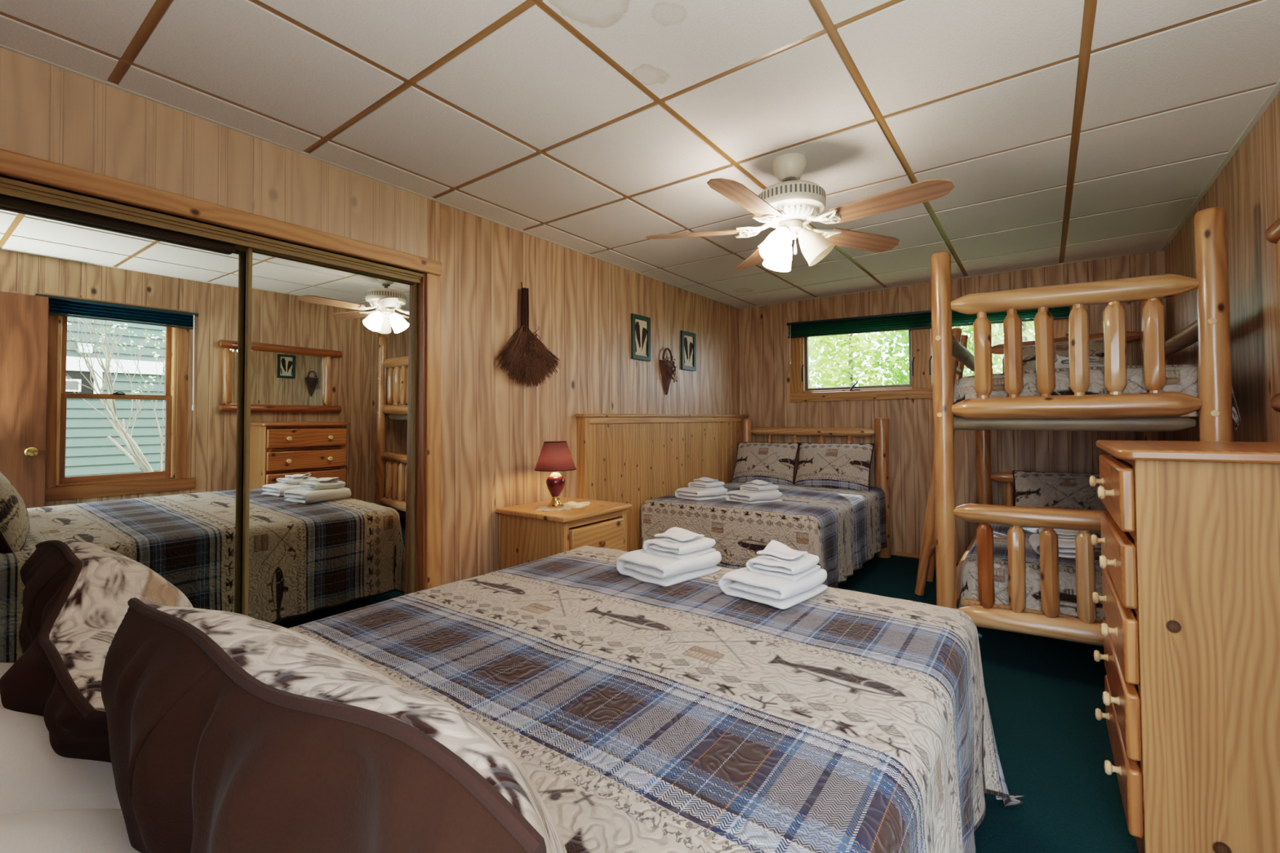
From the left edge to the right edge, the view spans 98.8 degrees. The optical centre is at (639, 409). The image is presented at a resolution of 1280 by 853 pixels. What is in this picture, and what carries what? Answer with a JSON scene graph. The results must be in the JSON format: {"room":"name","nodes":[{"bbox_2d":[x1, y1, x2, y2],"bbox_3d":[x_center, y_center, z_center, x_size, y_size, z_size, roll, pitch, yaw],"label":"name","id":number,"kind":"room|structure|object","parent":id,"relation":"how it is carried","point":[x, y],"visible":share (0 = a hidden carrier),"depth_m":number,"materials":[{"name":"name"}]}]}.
{"room":"cabin bedroom","nodes":[
{"label":"cabin bedroom","id":0,"kind":"room"},
{"bbox_2d":[0,47,740,585],"bbox_3d":[-0.609,0.099,3.532,0.140,2.334,5.370,-1,-1,36],"label":"wall","id":1,"kind":"structure","parent":0,"point":[495,428],"depth_m":2.98,"materials":[{"name":"brown wood"}]},
{"bbox_2d":[0,194,235,253],"bbox_3d":[-1.865,-0.659,1.867,0.034,0.055,0.820,-1,-1,36],"label":"trim","id":2,"kind":"structure","parent":1,"relation":"attached to","point":[9,202],"depth_m":1.90,"materials":[{"name":"metal"}]},
{"bbox_2d":[0,206,246,662],"bbox_3d":[-1.860,0.279,1.904,0.027,1.900,0.868,0,-1,36],"label":"door","id":3,"kind":"structure","parent":1,"relation":"in","point":[122,353],"depth_m":1.94,"materials":[{"name":"mirror"}]},
{"bbox_2d":[0,173,423,284],"bbox_3d":[-1.605,-0.678,2.171,0.098,0.060,1.620,-1,-1,36],"label":"trim","id":4,"kind":"structure","parent":1,"relation":"attached to","point":[20,188],"depth_m":2.02,"materials":[{"name":"brown wood"}]},
{"bbox_2d":[0,148,441,275],"bbox_3d":[-1.543,-0.734,2.142,0.034,0.070,1.725,-1,-1,36],"label":"trim","id":5,"kind":"structure","parent":1,"relation":"attached to","point":[12,164],"depth_m":2.00,"materials":[{"name":"brown wood"}]},
{"bbox_2d":[241,246,417,628],"bbox_3d":[-1.370,0.287,2.503,0.027,1.900,0.742,0,-1,36],"label":"door","id":6,"kind":"structure","parent":1,"relation":"in","point":[329,522],"depth_m":2.45,"materials":[{"name":"mirror"}]},
{"bbox_2d":[0,44,739,309],"bbox_3d":[-0.556,-1.071,3.510,0.016,0.009,5.370,-1,-1,36],"label":"trim","id":7,"kind":"structure","parent":1,"relation":"attached to","point":[108,83],"depth_m":2.24,"materials":[{"name":"brown wood"}]},
{"bbox_2d":[414,273,426,592],"bbox_3d":[-1.130,0.283,2.801,0.120,1.945,0.022,-1,-1,36],"label":"trim","id":8,"kind":"structure","parent":1,"relation":"attached to","point":[420,460],"depth_m":2.77,"materials":[{"name":"brown wood"}]},
{"bbox_2d":[425,273,440,589],"bbox_3d":[-1.052,0.283,2.793,0.016,1.945,0.078,-1,-1,36],"label":"trim","id":9,"kind":"structure","parent":1,"relation":"attached to","point":[433,282],"depth_m":2.79,"materials":[{"name":"brown wood"}]},
{"bbox_2d":[495,281,560,386],"bbox_3d":[-0.657,-0.449,3.281,0.106,0.630,0.494,-1,-1,36],"label":"broom","id":10,"kind":"object","parent":1,"relation":"hanging from","point":[528,357],"visible":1,"depth_m":3.25,"materials":[{"name":"brown wicker"}]},
{"bbox_2d":[576,417,590,499],"bbox_3d":[-0.375,0.659,3.647,0.079,1.215,0.045,-1,-1,36],"label":"trim","id":11,"kind":"structure","parent":1,"relation":"attached to","point":[582,423],"depth_m":3.63,"materials":[{"name":"brown wood"}]},
{"bbox_2d":[631,313,650,361],"bbox_3d":[0.008,-0.555,4.255,0.018,0.348,0.235,-1,-1,36],"label":"picture frame","id":12,"kind":"object","parent":1,"relation":"attached to","point":[640,325],"visible":1,"depth_m":4.25,"materials":[{"name":"wood"}]},
{"bbox_2d":[575,413,748,417],"bbox_3d":[0.340,0.054,4.629,0.089,0.023,2.480,-1,-1,36],"label":"trim","id":13,"kind":"structure","parent":1,"relation":"attached to","point":[576,415],"depth_m":4.22,"materials":[{"name":"brown wood"}]},
{"bbox_2d":[589,422,741,551],"bbox_3d":[0.373,0.672,4.627,0.012,1.215,2.430,-1,-1,36],"label":"wall","id":14,"kind":"structure","parent":1,"relation":"attached to","point":[634,464],"depth_m":4.24,"materials":[{"name":"brown wood"}]},
{"bbox_2d":[589,417,747,423],"bbox_3d":[0.379,0.087,4.634,0.012,0.045,2.425,-1,-1,36],"label":"trim","id":15,"kind":"structure","parent":14,"relation":"attached to","point":[592,420],"depth_m":4.31,"materials":[{"name":"brown wood"}]},
{"bbox_2d":[659,347,677,395],"bbox_3d":[0.244,-0.311,4.523,0.067,0.396,0.232,-1,-1,36],"label":"wall basket","id":16,"kind":"object","parent":1,"relation":"attached to","point":[666,366],"visible":1,"depth_m":4.49,"materials":[{"name":"brown wicker"}]},
{"bbox_2d":[680,330,696,371],"bbox_3d":[0.426,-0.512,4.822,0.018,0.338,0.235,-1,-1,36],"label":"picture frame","id":17,"kind":"object","parent":1,"relation":"attached to","point":[688,340],"visible":1,"depth_m":4.82,"materials":[{"name":"wood"}]},
{"bbox_2d":[0,0,1279,308],"bbox_3d":[0.728,-1.101,2.565,3.205,0.005,5.370,-1,-1,36],"label":"ceiling","id":18,"kind":"structure","parent":0,"point":[1064,131],"depth_m":1.98,"materials":[{"name":"tile"}]},
{"bbox_2d":[645,152,954,271],"bbox_3d":[0.667,-0.865,2.384,1.225,0.477,1.218,-1,-1,36],"label":"ceiling fan","id":19,"kind":"object","parent":18,"relation":"hanging from","point":[788,206],"visible":1,"depth_m":2.34,"materials":[{"name":"white paint"}]},
{"bbox_2d":[779,225,790,231],"bbox_3d":[0.630,-0.785,2.396,0.051,0.064,0.058,-1,-1,36],"label":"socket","id":20,"kind":"object","parent":19,"relation":"attached to","point":[787,228],"depth_m":2.37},
{"bbox_2d":[797,226,807,236],"bbox_3d":[0.713,-0.786,2.416,0.057,0.064,0.052,-1,-1,36],"label":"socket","id":21,"kind":"object","parent":19,"relation":"attached to","point":[802,231],"depth_m":2.39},
{"bbox_2d":[741,250,1169,559],"bbox_3d":[2.368,0.099,4.756,3.205,2.334,0.130,-1,-1,36],"label":"wall","id":22,"kind":"structure","parent":0,"point":[766,361],"depth_m":4.68,"materials":[{"name":"brown wood"}]},
{"bbox_2d":[738,308,742,414],"bbox_3d":[1.036,-0.470,5.651,0.020,1.130,0.020,-1,-1,36],"label":"trim","id":23,"kind":"structure","parent":22,"relation":"attached to","point":[740,309],"depth_m":5.64,"materials":[{"name":"brown wood"}]},
{"bbox_2d":[895,551,960,563],"bbox_3d":[2.922,1.234,4.245,1.750,0.035,0.012,-1,-1,36],"label":"baseboard","id":24,"kind":"structure","parent":22,"relation":"attached to","point":[897,553],"depth_m":4.69,"materials":[{"name":"brown wood"}]},
{"bbox_2d":[789,306,1071,402],"bbox_3d":[2.360,-0.457,4.741,2.160,0.735,0.156,-1,-1,36],"label":"window","id":25,"kind":"structure","parent":22,"relation":"in","point":[920,344],"depth_m":4.82,"materials":[{"name":"brown wood"}]},
{"bbox_2d":[786,310,931,338],"bbox_3d":[1.931,-0.751,4.942,1.244,0.151,0.068,1,0,36],"label":"window shade","id":26,"kind":"object","parent":25,"relation":"attached to","point":[890,322],"depth_m":4.89,"materials":[{"name":"green fabric"}]},
{"bbox_2d":[951,310,977,327],"bbox_3d":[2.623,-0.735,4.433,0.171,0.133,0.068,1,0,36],"label":"window shade","id":27,"kind":"object","parent":25,"relation":"attached to","point":[957,318],"depth_m":4.44,"materials":[{"name":"green fabric"}]},
{"bbox_2d":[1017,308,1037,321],"bbox_3d":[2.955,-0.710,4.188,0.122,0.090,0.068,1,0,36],"label":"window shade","id":28,"kind":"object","parent":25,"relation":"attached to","point":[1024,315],"depth_m":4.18,"materials":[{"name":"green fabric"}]},
{"bbox_2d":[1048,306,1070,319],"bbox_3d":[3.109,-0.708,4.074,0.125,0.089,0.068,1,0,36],"label":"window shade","id":29,"kind":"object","parent":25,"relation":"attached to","point":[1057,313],"depth_m":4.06,"materials":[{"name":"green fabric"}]},
{"bbox_2d":[740,249,1160,309],"bbox_3d":[2.315,-1.070,4.721,3.205,0.009,0.016,-1,-1,36],"label":"trim","id":30,"kind":"structure","parent":22,"relation":"attached to","point":[1158,250],"depth_m":4.41,"materials":[{"name":"brown wood"}]},
{"bbox_2d":[836,553,1138,852],"bbox_3d":[0.713,1.234,2.470,3.205,0.001,5.490,-1,-1,36],"label":"floor","id":31,"kind":"structure","parent":0,"point":[1043,694],"depth_m":2.04,"materials":[{"name":"carpet"}]},
{"bbox_2d":[495,497,631,570],"bbox_3d":[-0.418,0.907,3.151,0.562,0.700,0.570,-1,-1,36],"label":"nightstand","id":32,"kind":"object","parent":31,"relation":"on","point":[526,534],"visible":0.48,"depth_m":3.00,"materials":[{"name":"brown wood"}]},
{"bbox_2d":[535,501,592,511],"bbox_3d":[-0.439,0.557,3.159,0.247,0.008,0.416,-1,-1,36],"label":"doily","id":33,"kind":"object","parent":32,"relation":"on","point":[567,505],"visible":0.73,"depth_m":3.13,"materials":[{"name":"white fabric"}]},
{"bbox_2d":[534,440,576,507],"bbox_3d":[-0.481,0.368,3.124,0.237,0.370,0.237,-1,-1,36],"label":"table lamp","id":34,"kind":"object","parent":33,"relation":"on","point":[555,456],"visible":1,"depth_m":3.07,"materials":[{"name":"red ceramic"}]},
{"bbox_2d":[741,417,891,558],"bbox_3d":[1.074,0.670,4.427,1.388,1.200,1.839,-1,-1,36],"label":"headboard","id":35,"kind":"object","parent":31,"relation":"on","point":[881,432],"visible":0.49,"depth_m":4.80,"materials":[{"name":"brown wood"}]},
{"bbox_2d":[640,481,887,588],"bbox_3d":[1.046,0.953,4.308,1.409,0.603,1.800,-1,-1,36],"label":"bedspread","id":36,"kind":"object","parent":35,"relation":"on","point":[845,528],"visible":0.7,"depth_m":3.71,"materials":[{"name":"fabric"}]},
{"bbox_2d":[675,487,727,500],"bbox_3d":[0.462,0.631,4.150,0.330,0.084,0.269,0,-1,-40],"label":"bath towel","id":37,"kind":"object","parent":36,"relation":"on","point":[690,493],"visible":0.93,"depth_m":4.05,"materials":[{"name":"white fabric"}]},
{"bbox_2d":[688,480,724,489],"bbox_3d":[0.503,0.575,4.167,0.223,0.054,0.193,1,-2,-43],"label":"hand towel","id":38,"kind":"object","parent":37,"relation":"on","point":[717,485],"visible":0.94,"depth_m":4.10,"materials":[{"name":"white fabric"}]},
{"bbox_2d":[693,476,718,483],"bbox_3d":[0.502,0.542,4.174,0.143,0.038,0.135,-2,-2,45],"label":"washcloth","id":39,"kind":"object","parent":38,"relation":"on","point":[707,480],"visible":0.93,"depth_m":4.15,"materials":[{"name":"white fabric"}]},
{"bbox_2d":[725,489,782,503],"bbox_3d":[0.817,0.624,3.940,0.334,0.084,0.269,0,-1,-34],"label":"bath towel","id":40,"kind":"object","parent":36,"relation":"on","point":[739,495],"visible":0.89,"depth_m":3.84,"materials":[{"name":"white fabric"}]},
{"bbox_2d":[739,484,778,493],"bbox_3d":[0.860,0.567,3.953,0.225,0.054,0.193,0,-1,-37],"label":"hand towel","id":41,"kind":"object","parent":40,"relation":"on","point":[751,488],"visible":0.94,"depth_m":3.88,"materials":[{"name":"white fabric"}]},
{"bbox_2d":[745,480,772,486],"bbox_3d":[0.859,0.535,3.959,0.135,0.038,0.143,0,-1,-39],"label":"washcloth","id":42,"kind":"object","parent":41,"relation":"on","point":[755,482],"visible":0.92,"depth_m":3.93,"materials":[{"name":"white fabric"}]},
{"bbox_2d":[731,442,799,484],"bbox_3d":[1.156,0.510,5.099,0.614,0.406,0.229,-1,-1,32],"label":"pillow sham","id":43,"kind":"object","parent":36,"relation":"on","point":[769,462],"visible":0.8,"depth_m":5.03,"materials":[{"name":"fabric"}]},
{"bbox_2d":[793,442,874,491],"bbox_3d":[1.651,0.498,4.710,0.654,0.418,0.235,-1,-2,40],"label":"pillow sham","id":44,"kind":"object","parent":36,"relation":"on","point":[847,466],"visible":0.8,"depth_m":4.64,"materials":[{"name":"fabric"}]},
{"bbox_2d":[915,206,1233,646],"bbox_3d":[2.363,0.231,3.280,1.385,2.019,2.002,-1,-1,36],"label":"bunk bed","id":45,"kind":"object","parent":31,"relation":"on","point":[1154,413],"visible":0.69,"depth_m":2.47,"materials":[{"name":"brown wood"}]},
{"bbox_2d":[958,523,1106,620],"bbox_3d":[2.468,0.886,3.189,0.900,0.288,1.762,-1,-1,36],"label":"bedspread","id":46,"kind":"object","parent":45,"relation":"on","point":[969,588],"visible":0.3,"depth_m":2.65,"materials":[{"name":"fabric"}]},
{"bbox_2d":[1028,533,1075,558],"bbox_3d":[2.192,0.712,2.870,0.248,0.079,0.308,-1,-1,31],"label":"bath towel","id":47,"kind":"object","parent":46,"relation":"on","point":[1066,548],"visible":0.36,"depth_m":2.77,"materials":[{"name":"white fabric"}]},
{"bbox_2d":[1038,527,1079,541],"bbox_3d":[2.223,0.659,2.897,0.178,0.052,0.211,-1,-1,28],"label":"hand towel","id":48,"kind":"object","parent":47,"relation":"on","point":[1062,535],"visible":0.26,"depth_m":2.82,"materials":[{"name":"white fabric"}]},
{"bbox_2d":[1053,528,1078,533],"bbox_3d":[2.221,0.630,2.905,0.132,0.035,0.125,-1,-1,26],"label":"washcloth","id":49,"kind":"object","parent":48,"relation":"on","point":[1055,530],"visible":0.3,"depth_m":2.85,"materials":[{"name":"white fabric"}]},
{"bbox_2d":[1012,470,1107,511],"bbox_3d":[2.921,0.622,3.748,0.628,0.374,0.266,-1,-1,36],"label":"pillow sham","id":50,"kind":"object","parent":46,"relation":"on","point":[1071,491],"visible":0.37,"depth_m":3.76,"materials":[{"name":"fabric"}]},
{"bbox_2d":[953,364,1240,432],"bbox_3d":[2.489,-0.035,3.176,1.013,0.297,1.775,-1,-1,36],"label":"bedspread","id":51,"kind":"object","parent":45,"relation":"on","point":[1184,379],"visible":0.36,"depth_m":2.44,"materials":[{"name":"fabric"}]},
{"bbox_2d":[1022,340,1104,371],"bbox_3d":[2.878,-0.308,3.720,0.609,0.323,0.289,-1,-1,36],"label":"pillow sham","id":52,"kind":"object","parent":51,"relation":"on","point":[1096,348],"visible":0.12,"depth_m":3.73,"materials":[{"name":"fabric"}]},
{"bbox_2d":[1054,363,1104,368],"bbox_3d":[2.513,-0.212,3.184,0.263,0.084,0.323,-1,-1,32],"label":"bath towel","id":53,"kind":"object","parent":51,"relation":"on","point":[1090,364],"visible":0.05,"depth_m":3.04,"materials":[{"name":"white fabric"}]},
{"bbox_2d":[1054,356,1098,365],"bbox_3d":[2.545,-0.269,3.211,0.189,0.054,0.222,-1,-1,29],"label":"hand towel","id":54,"kind":"object","parent":53,"relation":"on","point":[1062,362],"visible":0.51,"depth_m":3.15,"materials":[{"name":"white fabric"}]},
{"bbox_2d":[1056,354,1068,359],"bbox_3d":[2.542,-0.307,3.219,0.140,0.051,0.133,-1,-1,27],"label":"washcloth","id":55,"kind":"object","parent":54,"relation":"on","point":[1059,357],"visible":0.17,"depth_m":3.26,"materials":[{"name":"white fabric"}]},
{"bbox_2d":[1088,440,1279,852],"bbox_3d":[1.644,0.655,1.541,0.559,1.105,0.731,-1,-1,36],"label":"dresser","id":56,"kind":"object","parent":31,"relation":"on","point":[1189,559],"visible":1,"depth_m":1.34,"materials":[{"name":"brown wood"}]},
{"bbox_3d":[-0.211,0.926,1.310,1.584,0.585,2.060,-1,-1,36],"label":"bed","id":57,"kind":"object","parent":31,"relation":"on","visible":0},
{"bbox_2d":[288,545,1025,852],"bbox_3d":[-0.135,0.903,1.433,1.814,0.607,2.008,-1,-1,36],"label":"bedspread","id":58,"kind":"object","parent":57,"relation":"on","point":[691,716],"visible":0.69,"depth_m":1.17,"materials":[{"name":"multicoloured fabric"}]},
{"bbox_2d":[0,662,120,814],"bbox_3d":[-1.031,0.514,0.845,0.680,0.255,0.413,-1,-1,36],"label":"pillow","id":59,"kind":"object","parent":58,"relation":"on","point":[33,777],"visible":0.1,"depth_m":0.73,"materials":[{"name":"fabric"}]},
{"bbox_2d":[0,808,140,852],"bbox_3d":[-0.477,0.500,0.450,0.680,0.254,0.413,-1,-1,36],"label":"pillow","id":60,"kind":"object","parent":58,"relation":"on","point":[73,830],"visible":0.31,"depth_m":0.56,"materials":[{"name":"fabric"}]},
{"bbox_2d":[0,540,193,763],"bbox_3d":[-0.924,0.466,0.973,0.688,0.430,0.302,-1,-1,34],"label":"pillow sham","id":61,"kind":"object","parent":58,"relation":"on","point":[76,595],"visible":0.46,"depth_m":0.86,"materials":[{"name":"fabric"}]},
{"bbox_2d":[101,597,567,852],"bbox_3d":[-0.328,0.448,0.578,0.724,0.424,0.282,-1,-1,30],"label":"pillow sham","id":62,"kind":"object","parent":58,"relation":"on","point":[229,732],"visible":1,"depth_m":0.44,"materials":[{"name":"fabric"}]},
{"bbox_2d":[616,548,722,586],"bbox_3d":[0.111,0.578,2.072,0.330,0.085,0.272,1,-2,-44],"label":"bath towel","id":63,"kind":"object","parent":58,"relation":"on","point":[641,565],"visible":0.85,"depth_m":1.97,"materials":[{"name":"white fabric"}]},
{"bbox_2d":[643,537,715,559],"bbox_3d":[0.151,0.519,2.092,0.195,0.056,0.230,-2,-2,43],"label":"hand towel","id":64,"kind":"object","parent":63,"relation":"on","point":[664,548],"visible":0.85,"depth_m":2.02,"materials":[{"name":"white fabric"}]},
{"bbox_2d":[653,526,704,544],"bbox_3d":[0.151,0.486,2.100,0.144,0.040,0.137,-1,-2,41],"label":"washcloth","id":65,"kind":"object","parent":64,"relation":"on","point":[674,535],"visible":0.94,"depth_m":2.07,"materials":[{"name":"white fabric"}]},
{"bbox_2d":[718,567,827,608],"bbox_3d":[0.447,0.573,1.827,0.251,0.079,0.313,-2,-2,44],"label":"bath towel","id":66,"kind":"object","parent":58,"relation":"on","point":[780,593],"visible":0.78,"depth_m":1.73,"materials":[{"name":"white fabric"}]},
{"bbox_2d":[746,553,820,580],"bbox_3d":[0.482,0.519,1.845,0.180,0.049,0.210,-2,-2,41],"label":"hand towel","id":67,"kind":"object","parent":66,"relation":"on","point":[793,571],"visible":0.84,"depth_m":1.78,"materials":[{"name":"white fabric"}]},
{"bbox_2d":[756,539,808,563],"bbox_3d":[0.482,0.483,1.853,0.134,0.048,0.127,-1,-1,39],"label":"washcloth","id":68,"kind":"object","parent":67,"relation":"on","point":[775,550],"visible":0.99,"depth_m":1.83,"materials":[{"name":"white fabric"}]},
{"bbox_2d":[1164,91,1279,442],"bbox_3d":[2.081,0.037,1.553,0.130,2.334,5.370,-1,-1,36],"label":"wall","id":69,"kind":"structure","parent":0,"point":[1247,187],"depth_m":2.26,"materials":[{"name":"brown wood"}]},
{"bbox_2d":[1160,79,1279,250],"bbox_3d":[2.010,-1.130,1.622,0.022,0.010,5.370,-1,-1,36],"label":"trim","id":70,"kind":"structure","parent":69,"relation":"attached to","point":[1276,90],"depth_m":2.39,"materials":[{"name":"brown wood"}]},
{"bbox_2d":[1264,217,1279,412],"bbox_3d":[1.825,-0.312,1.402,0.083,0.643,1.016,-1,-1,36],"label":"wall mirror","id":71,"kind":"object","parent":69,"relation":"attached to","point":[1272,234],"visible":1,"depth_m":1.77,"materials":[{"name":"brown wood"}]},
{"label":"outside","id":72,"kind":"structure","parent":0,"visible":0},
{"label":"ground","id":73,"kind":"structure","parent":72,"visible":0},
{"bbox_2d":[808,335,862,387],"bbox_3d":[3.196,-0.518,10.395,2.150,4.686,2.200,0,-1,-14],"label":"leafy tree","id":74,"kind":"object","parent":73,"relation":"on","point":[811,382],"visible":0.05,"depth_m":9.91,"materials":[{"name":"green plant"}]},
{"bbox_2d":[808,330,909,388],"bbox_3d":[3.388,-0.245,8.920,2.259,4.078,2.127,0,-1,-27],"label":"leafy tree","id":75,"kind":"object","parent":73,"relation":"on","point":[854,346],"visible":0.3,"depth_m":8.69,"materials":[{"name":"green plant"}]},
{"bbox_2d":[847,324,1003,384],"bbox_3d":[6.192,-1.002,11.568,3.774,5.650,3.470,0,-1,-36],"label":"leafy tree","id":76,"kind":"object","parent":73,"relation":"on","point":[867,334],"visible":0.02,"depth_m":11.72,"materials":[{"name":"green plant"}]},
{"bbox_2d":[857,323,1001,386],"bbox_3d":[4.665,-0.355,8.780,2.325,4.271,2.217,-2,-2,42],"label":"leafy tree","id":77,"kind":"object","parent":73,"relation":"on","point":[904,337],"visible":0.07,"depth_m":8.65,"materials":[{"name":"green plant"}]},
{"bbox_2d":[961,320,1035,376],"bbox_3d":[5.376,-0.321,7.641,2.318,4.146,2.316,-1,-1,6],"label":"leafy tree","id":78,"kind":"object","parent":73,"relation":"on","point":[1027,335],"visible":0.05,"depth_m":7.67,"materials":[{"name":"green plant"}]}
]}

